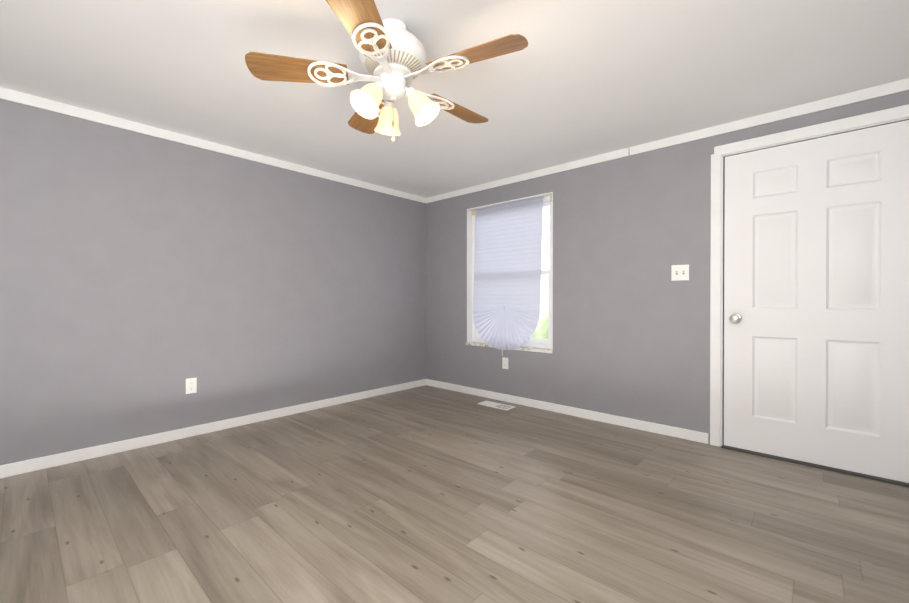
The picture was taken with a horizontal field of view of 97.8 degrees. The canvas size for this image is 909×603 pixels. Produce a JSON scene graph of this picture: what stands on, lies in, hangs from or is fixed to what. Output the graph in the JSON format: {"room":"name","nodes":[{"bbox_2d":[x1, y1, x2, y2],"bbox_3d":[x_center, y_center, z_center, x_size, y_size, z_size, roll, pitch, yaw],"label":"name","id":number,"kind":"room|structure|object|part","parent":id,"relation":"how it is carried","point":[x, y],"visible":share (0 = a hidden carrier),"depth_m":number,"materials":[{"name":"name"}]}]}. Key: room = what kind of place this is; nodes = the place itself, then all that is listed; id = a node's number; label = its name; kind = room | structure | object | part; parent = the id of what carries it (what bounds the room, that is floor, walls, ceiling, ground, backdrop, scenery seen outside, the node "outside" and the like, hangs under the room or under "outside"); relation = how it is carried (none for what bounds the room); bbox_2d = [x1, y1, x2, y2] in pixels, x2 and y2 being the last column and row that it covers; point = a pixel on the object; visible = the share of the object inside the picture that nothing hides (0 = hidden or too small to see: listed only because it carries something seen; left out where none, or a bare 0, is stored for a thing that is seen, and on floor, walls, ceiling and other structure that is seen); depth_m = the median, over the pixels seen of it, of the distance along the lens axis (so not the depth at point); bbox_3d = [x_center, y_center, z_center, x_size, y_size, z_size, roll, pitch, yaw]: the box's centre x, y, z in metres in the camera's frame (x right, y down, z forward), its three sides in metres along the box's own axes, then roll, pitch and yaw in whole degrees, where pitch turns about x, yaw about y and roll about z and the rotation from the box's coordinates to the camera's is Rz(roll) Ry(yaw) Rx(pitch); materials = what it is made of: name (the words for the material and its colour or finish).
{"room":"empty living room","nodes":[
{"label":"empty living room","id":0,"kind":"room"},
{"bbox_2d":[0,99,425,464],"bbox_3d":[-1.927,-0.112,3.192,0.140,2.270,4.830,0,0,42],"label":"wall","id":1,"kind":"structure","parent":0,"point":[143,277],"depth_m":2.94,"materials":[{"name":"grey paint"}]},
{"bbox_2d":[186,378,196,393],"bbox_3d":[-1.996,0.639,3.009,0.009,0.115,0.070,0,0,42],"label":"outlet","id":2,"kind":"object","parent":1,"relation":"attached to","point":[191,385],"visible":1,"depth_m":3.01,"materials":[{"name":"white plastic"}]},
{"bbox_2d":[0,379,427,478],"bbox_3d":[-1.870,0.986,3.146,0.015,0.075,4.550,0,0,42],"label":"baseboard","id":3,"kind":"structure","parent":1,"relation":"attached to","point":[30,465],"depth_m":2.94,"materials":[{"name":"white wood"}]},
{"bbox_2d":[0,87,427,202],"bbox_3d":[-1.870,-1.214,3.135,0.014,0.065,4.550,0,0,42],"label":"crown molding","id":4,"kind":"structure","parent":1,"relation":"attached to","point":[6,94],"depth_m":2.93,"materials":[{"name":"white wood"}]},
{"bbox_2d":[0,385,908,602],"bbox_3d":[-0.302,1.070,1.722,4.530,0.080,4.830,0,0,42],"label":"floor","id":5,"kind":"structure","parent":0,"point":[425,494],"depth_m":1.88,"materials":[{"name":"brown wood"}]},
{"bbox_2d":[477,401,514,410],"bbox_3d":[0.408,1.017,3.887,0.350,0.006,0.150,0,0,42],"label":"floor vent","id":6,"kind":"object","parent":5,"relation":"in","point":[497,405],"visible":1,"depth_m":3.87,"materials":[{"name":"grey metal"}]},
{"bbox_2d":[0,0,908,197],"bbox_3d":[-0.302,-1.280,1.710,4.530,0.080,4.830,0,0,42],"label":"ceiling","id":7,"kind":"structure","parent":0,"point":[574,80],"depth_m":2.13,"materials":[{"name":"white paint"}]},
{"bbox_2d":[245,0,527,141],"bbox_3d":[-0.246,-0.980,1.830,1.194,0.520,1.156,0,0,42],"label":"ceiling fan","id":8,"kind":"object","parent":7,"relation":"hanging from","point":[393,57],"visible":1,"depth_m":1.72,"materials":[{"name":"beige wood"}]},
{"bbox_3d":[-0.682,-1.010,1.734,0.420,0.005,0.156,0,-12,-10],"label":"blade","id":9,"kind":"part","parent":8,"relation":"part of","materials":[{"name":"brown wood"}]},
{"label":"blade","id":10,"kind":"part","parent":8,"relation":"part of","materials":[{"name":"brown wood"}]},
{"label":"blade","id":11,"kind":"part","parent":8,"relation":"part of","materials":[{"name":"brown wood"}]},
{"bbox_3d":[0.009,-1.012,2.096,0.156,0.005,0.420,17,12,43],"label":"blade","id":12,"kind":"part","parent":8,"relation":"part of","materials":[{"name":"brown wood"}]},
{"bbox_3d":[0.090,-1.010,1.621,0.420,0.005,0.156,0,12,26],"label":"blade","id":13,"kind":"part","parent":8,"relation":"part of","materials":[{"name":"brown wood"}]},
{"bbox_2d":[426,90,908,443],"bbox_3d":[1.274,-0.113,3.452,4.250,2.270,0.140,0,0,42],"label":"wall","id":14,"kind":"structure","parent":0,"point":[631,329],"depth_m":3.29,"materials":[{"name":"grey paint"}]},
{"bbox_2d":[502,357,507,368],"bbox_3d":[0.517,0.629,4.043,0.070,0.115,0.009,0,0,42],"label":"outlet","id":15,"kind":"object","parent":14,"relation":"attached to","point":[504,363],"visible":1,"depth_m":4.04,"materials":[{"name":"white plastic"}]},
{"bbox_2d":[465,342,552,353],"bbox_3d":[0.543,0.467,4.063,1.060,0.028,0.093,0,0,42],"label":"window sill","id":16,"kind":"structure","parent":14,"relation":"attached to","point":[532,349],"depth_m":3.90,"materials":[{"name":"wood"}]},
{"bbox_2d":[467,192,552,349],"bbox_3d":[0.570,-0.281,4.088,1.050,1.480,0.134,0,0,42],"label":"window","id":17,"kind":"structure","parent":14,"relation":"in","point":[534,342],"depth_m":3.97,"materials":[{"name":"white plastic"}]},
{"bbox_2d":[473,196,543,355],"bbox_3d":[0.518,-0.229,4.054,0.830,1.556,0.099,0,0,42],"label":"window shade","id":18,"kind":"object","parent":17,"relation":"attached to","point":[507,277],"visible":1,"depth_m":4.03,"materials":[{"name":"fabric"}]},
{"bbox_2d":[428,379,708,443],"bbox_3d":[0.750,0.983,3.831,2.910,0.075,0.012,0,0,42],"label":"baseboard","id":19,"kind":"structure","parent":14,"relation":"attached to","point":[672,431],"depth_m":3.46,"materials":[{"name":"white wood"}]},
{"bbox_2d":[428,78,908,202],"bbox_3d":[1.227,-1.215,3.387,4.200,0.065,0.012,0,0,42],"label":"crown molding","id":20,"kind":"structure","parent":14,"relation":"attached to","point":[902,85],"depth_m":2.83,"materials":[{"name":"white wood"}]},
{"bbox_2d":[671,264,688,280],"bbox_3d":[1.687,-0.216,2.969,0.117,0.117,0.020,0,0,42],"label":"switch plate","id":21,"kind":"object","parent":14,"relation":"attached to","point":[679,272],"visible":1,"depth_m":2.97,"materials":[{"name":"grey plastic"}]},
{"bbox_2d":[710,104,908,486],"bbox_3d":[2.358,-0.075,2.453,1.299,2.204,0.162,0,0,42],"label":"door frame","id":22,"kind":"structure","parent":14,"relation":"attached to","point":[886,116],"depth_m":2.80,"materials":[{"name":"white wood"}]},
{"bbox_2d":[724,120,908,482],"bbox_3d":[2.238,0.000,2.468,0.941,2.030,0.104,0,0,42],"label":"door","id":23,"kind":"structure","parent":14,"relation":"in","point":[816,300],"depth_m":2.46,"materials":[{"name":"white wood"}]},
{"label":"outside","id":24,"kind":"structure","parent":0,"visible":0},
{"bbox_2d":[531,206,548,338],"bbox_3d":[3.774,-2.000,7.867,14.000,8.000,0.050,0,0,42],"label":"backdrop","id":25,"kind":"structure","parent":24,"point":[539,328],"depth_m":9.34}
]}

